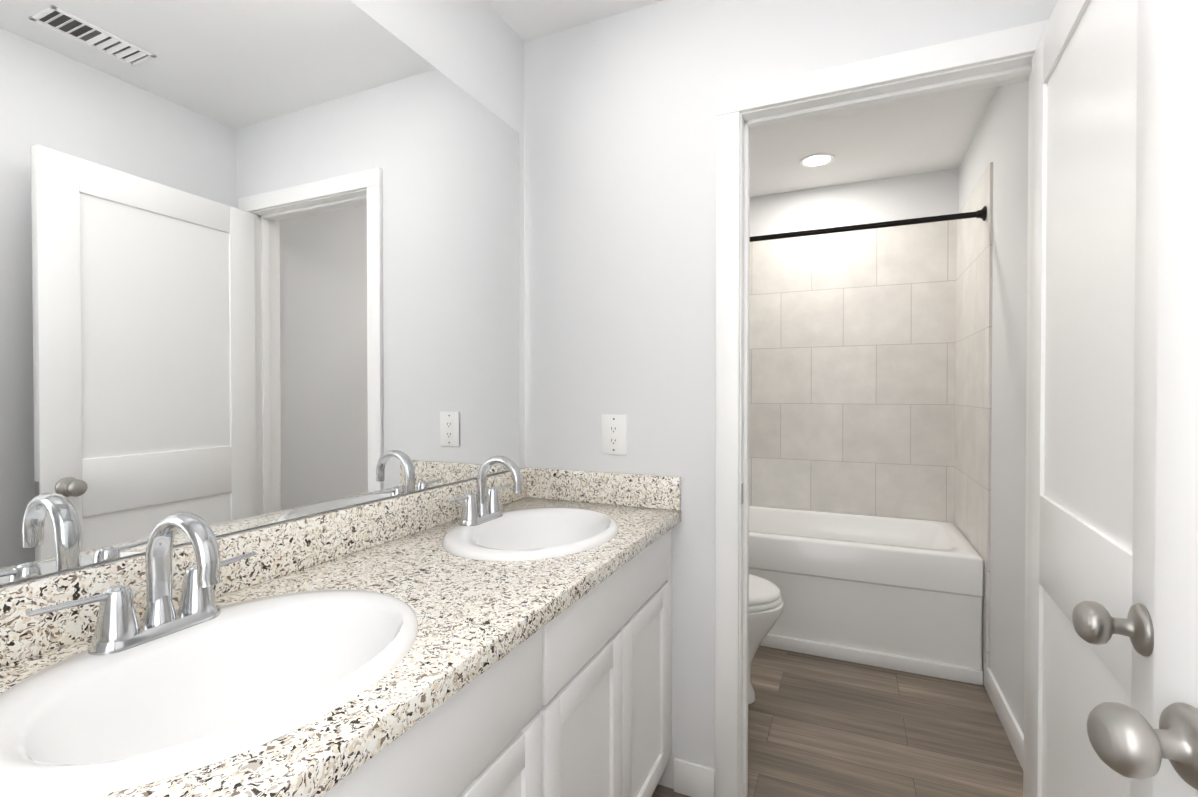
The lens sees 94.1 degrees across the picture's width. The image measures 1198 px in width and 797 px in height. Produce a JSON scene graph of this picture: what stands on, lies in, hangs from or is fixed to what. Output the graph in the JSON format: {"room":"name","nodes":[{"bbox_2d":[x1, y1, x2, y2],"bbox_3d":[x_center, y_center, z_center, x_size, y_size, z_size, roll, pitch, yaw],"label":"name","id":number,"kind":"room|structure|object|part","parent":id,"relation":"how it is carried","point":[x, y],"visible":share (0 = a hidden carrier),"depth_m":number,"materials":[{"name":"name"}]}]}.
{"room":"bathroom","nodes":[
{"label":"bathroom","id":0,"kind":"room"},
{"bbox_2d":[0,0,524,586],"bbox_3d":[-0.296,-0.011,1.998,0.120,2.440,3.920,0,1,24],"label":"wall","id":1,"kind":"structure","parent":0,"point":[472,48],"depth_m":1.67,"materials":[{"name":"paint"}]},
{"bbox_2d":[0,480,471,663],"bbox_3d":[-0.616,0.296,1.113,0.020,0.100,1.793,0,1,24],"label":"backsplash","id":2,"kind":"structure","parent":1,"relation":"attached to","point":[288,546],"depth_m":1.07,"materials":[{"name":"beige stone"}]},
{"bbox_2d":[0,0,518,584],"bbox_3d":[-0.629,-0.323,1.095,0.006,1.129,1.738,0,1,24],"label":"mirror","id":3,"kind":"object","parent":1,"relation":"attached to","point":[258,262],"visible":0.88,"depth_m":1.01,"materials":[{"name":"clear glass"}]},
{"bbox_3d":[0.351,0.111,3.281,0.010,2.170,0.790,0,1,24],"label":"wall tile","id":4,"kind":"structure","parent":1,"relation":"attached to","visible":0},
{"bbox_2d":[750,206,985,241],"bbox_3d":[0.927,-0.783,2.663,1.534,0.060,0.060,0,1,24],"label":"curtain rod","id":5,"kind":"object","parent":4,"relation":"attached to","point":[981,214],"visible":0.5,"depth_m":2.51,"materials":[{"name":"black metal"}]},
{"bbox_2d":[486,0,997,196],"bbox_3d":[0.470,-1.258,1.641,1.860,0.060,3.980,0,1,24],"label":"ceiling","id":6,"kind":"structure","parent":0,"point":[929,135],"depth_m":2.62,"materials":[{"name":"paint"}]},
{"bbox_2d":[799,153,834,167],"bbox_3d":[1.134,-1.236,2.900,0.176,0.007,0.176,0,1,24],"label":"recessed light","id":7,"kind":"object","parent":6,"relation":"in","point":[816,160],"visible":1,"depth_m":2.90,"materials":[{"name":"white plastic"}]},
{"bbox_2d":[524,0,1056,788],"bbox_3d":[0.478,-0.008,1.672,1.560,2.440,0.120,0,1,24],"label":"wall","id":8,"kind":"structure","parent":0,"point":[620,116],"depth_m":1.73,"materials":[{"name":"paint"}]},
{"bbox_2d":[528,468,680,507],"bbox_3d":[0.002,0.289,1.808,0.538,0.100,0.020,0,1,24],"label":"backsplash","id":9,"kind":"structure","parent":8,"relation":"attached to","point":[645,491],"depth_m":1.79,"materials":[{"name":"beige stone"}]},
{"bbox_2d":[602,414,626,454],"bbox_3d":[0.048,0.116,1.794,0.088,0.128,0.008,0,1,24],"label":"electrical outlet","id":10,"kind":"object","parent":8,"relation":"attached to","point":[614,434],"visible":1,"depth_m":1.79,"materials":[{"name":"white plastic"}]},
{"bbox_2d":[674,758,714,778],"bbox_3d":[0.112,1.160,1.922,0.637,0.100,0.015,0,1,24],"label":"baseboard","id":11,"kind":"structure","parent":8,"relation":"attached to","point":[691,767],"depth_m":1.69,"materials":[{"name":"white"}]},
{"bbox_2d":[715,20,1048,796],"bbox_3d":[0.737,0.158,1.482,0.854,2.112,0.017,0,1,24],"label":"door frame","id":12,"kind":"structure","parent":8,"relation":"attached to","point":[949,56],"depth_m":1.63,"materials":[{"name":"white wood"}]},
{"bbox_2d":[739,54,1033,796],"bbox_3d":[0.765,0.184,1.544,0.746,2.058,0.124,0,1,24],"label":"trim","id":13,"kind":"structure","parent":8,"relation":"attached to","point":[989,75],"depth_m":1.60,"materials":[{"name":"white"}]},
{"bbox_2d":[741,483,742,504],"bbox_3d":[0.425,0.282,1.652,0.002,0.060,0.028,0,1,24],"label":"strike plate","id":14,"kind":"structure","parent":13,"relation":"attached to","point":[741,493],"depth_m":1.65,"materials":[{"name":"metal"}]},
{"bbox_2d":[750,80,1028,132],"bbox_3d":[0.793,0.157,1.607,0.854,2.112,0.017,0,1,24],"label":"door frame","id":15,"kind":"structure","parent":8,"relation":"attached to","point":[894,105],"depth_m":1.58,"materials":[{"name":"white wood"}]},
{"bbox_2d":[1026,0,1159,796],"bbox_3d":[0.851,0.197,1.024,0.108,2.020,0.750,0,1,27],"label":"door","id":16,"kind":"structure","parent":8,"relation":"in","point":[1093,308],"depth_m":0.96,"materials":[{"name":"white wood"}]},
{"bbox_3d":[0.696,0.309,0.762,0.073,0.067,0.067,0,1,27],"label":"knob","id":17,"kind":"part","parent":16,"relation":"part of","materials":[{"name":"grey metal"}]},
{"bbox_2d":[652,646,1022,796],"bbox_3d":[0.470,1.242,1.666,1.860,0.060,3.980,0,1,24],"label":"floor","id":18,"kind":"structure","parent":0,"point":[819,726],"depth_m":2.00,"materials":[{"name":"brown wood"}]},
{"bbox_2d":[328,532,671,796],"bbox_3d":[-0.382,0.801,1.014,0.532,0.835,1.793,0,1,24],"label":"bathroom vanity","id":19,"kind":"object","parent":18,"relation":"on","point":[583,709],"depth_m":1.10,"materials":[{"name":"white wood"}]},
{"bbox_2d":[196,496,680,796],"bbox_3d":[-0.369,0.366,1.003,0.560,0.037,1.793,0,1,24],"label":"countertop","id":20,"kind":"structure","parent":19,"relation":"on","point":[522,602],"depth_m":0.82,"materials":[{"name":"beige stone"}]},
{"bbox_2d":[20,512,259,655],"bbox_3d":[-0.583,0.245,0.775,0.150,0.175,0.279,0,1,24],"label":"faucet","id":21,"kind":"object","parent":20,"relation":"on","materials":[{"name":"silver metal"}]},
{"bbox_2d":[0,568,487,796],"bbox_3d":[-0.479,0.407,0.730,0.416,0.150,0.513,0,1,24],"label":"sink","id":22,"kind":"object","parent":20,"relation":"in","point":[175,713],"depth_m":0.74,"materials":[{"name":"white ceramic"}]},
{"bbox_2d":[444,456,527,523],"bbox_3d":[-0.270,0.238,1.473,0.150,0.175,0.279,0,1,24],"label":"faucet","id":23,"kind":"object","parent":20,"relation":"on","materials":[{"name":"silver metal"}]},
{"bbox_2d":[396,500,647,571],"bbox_3d":[-0.166,0.400,1.428,0.416,0.150,0.513,0,1,24],"label":"sink","id":24,"kind":"object","parent":20,"relation":"in","point":[548,535],"depth_m":1.47,"materials":[{"name":"white ceramic"}]},
{"bbox_2d":[748,574,782,703],"bbox_3d":[0.368,0.813,2.343,0.777,0.785,0.476,0,1,24],"label":"toilet","id":25,"kind":"object","parent":18,"relation":"on","point":[765,605],"visible":0.15,"depth_m":2.15,"materials":[{"name":"white ceramic"}]},
{"bbox_3d":[0.463,0.775,2.300,0.554,0.056,0.382,0,1,24],"label":"seat","id":26,"kind":"part","parent":25,"relation":"part of","materials":[{"name":"white plastic"}]},
{"bbox_2d":[749,505,983,685],"bbox_3d":[1.065,0.932,2.988,1.534,0.535,0.749,0,1,24],"label":"bathtub","id":27,"kind":"object","parent":18,"relation":"on","point":[899,593],"visible":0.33,"depth_m":2.54,"materials":[{"name":"white ceramic"}]},
{"bbox_2d":[750,168,957,236],"bbox_3d":[1.248,-0.025,3.386,1.560,2.440,0.120,0,1,24],"label":"wall","id":28,"kind":"structure","parent":0,"point":[926,194],"depth_m":3.20,"materials":[{"name":"paint"}]},
{"bbox_2d":[749,220,955,522],"bbox_3d":[1.222,0.111,3.329,1.560,2.170,0.010,0,1,24],"label":"wall tile","id":29,"kind":"structure","parent":28,"relation":"attached to","point":[852,337],"depth_m":3.21,"materials":[{"name":"beige tile"}]},
{"bbox_2d":[958,81,1028,733],"bbox_3d":[1.236,-0.004,1.309,0.120,2.440,3.920,0,1,24],"label":"wall","id":30,"kind":"structure","parent":0,"point":[1000,140],"depth_m":2.05,"materials":[{"name":"paint"}]},
{"bbox_2d":[954,162,992,683],"bbox_3d":[1.765,0.117,2.646,0.010,2.170,0.790,0,1,24],"label":"wall tile","id":31,"kind":"structure","parent":30,"relation":"attached to","point":[973,387],"depth_m":2.52,"materials":[{"name":"beige tile"}]},
{"bbox_2d":[984,663,1023,769],"bbox_3d":[1.417,1.160,1.884,0.012,0.100,0.980,0,1,24],"label":"baseboard","id":32,"kind":"structure","parent":30,"relation":"attached to","point":[1007,719],"depth_m":2.02,"materials":[{"name":"white wood"}]},
{"bbox_3d":[-0.309,0.010,-0.080,1.560,2.440,0.120,0,1,24],"label":"wall","id":33,"kind":"structure","parent":0,"visible":0},
{"bbox_2d":[1087,0,1197,796],"bbox_3d":[0.410,0.205,0.132,0.108,2.020,0.797,0,1,12],"label":"door","id":34,"kind":"structure","parent":33,"relation":"in","point":[1127,741],"depth_m":0.49,"materials":[{"name":"white wood"}]},
{"bbox_3d":[0.468,0.294,0.477,0.073,0.067,0.067,0,1,12],"label":"knob","id":35,"kind":"part","parent":34,"relation":"part of","materials":[{"name":"grey metal"}]}
]}

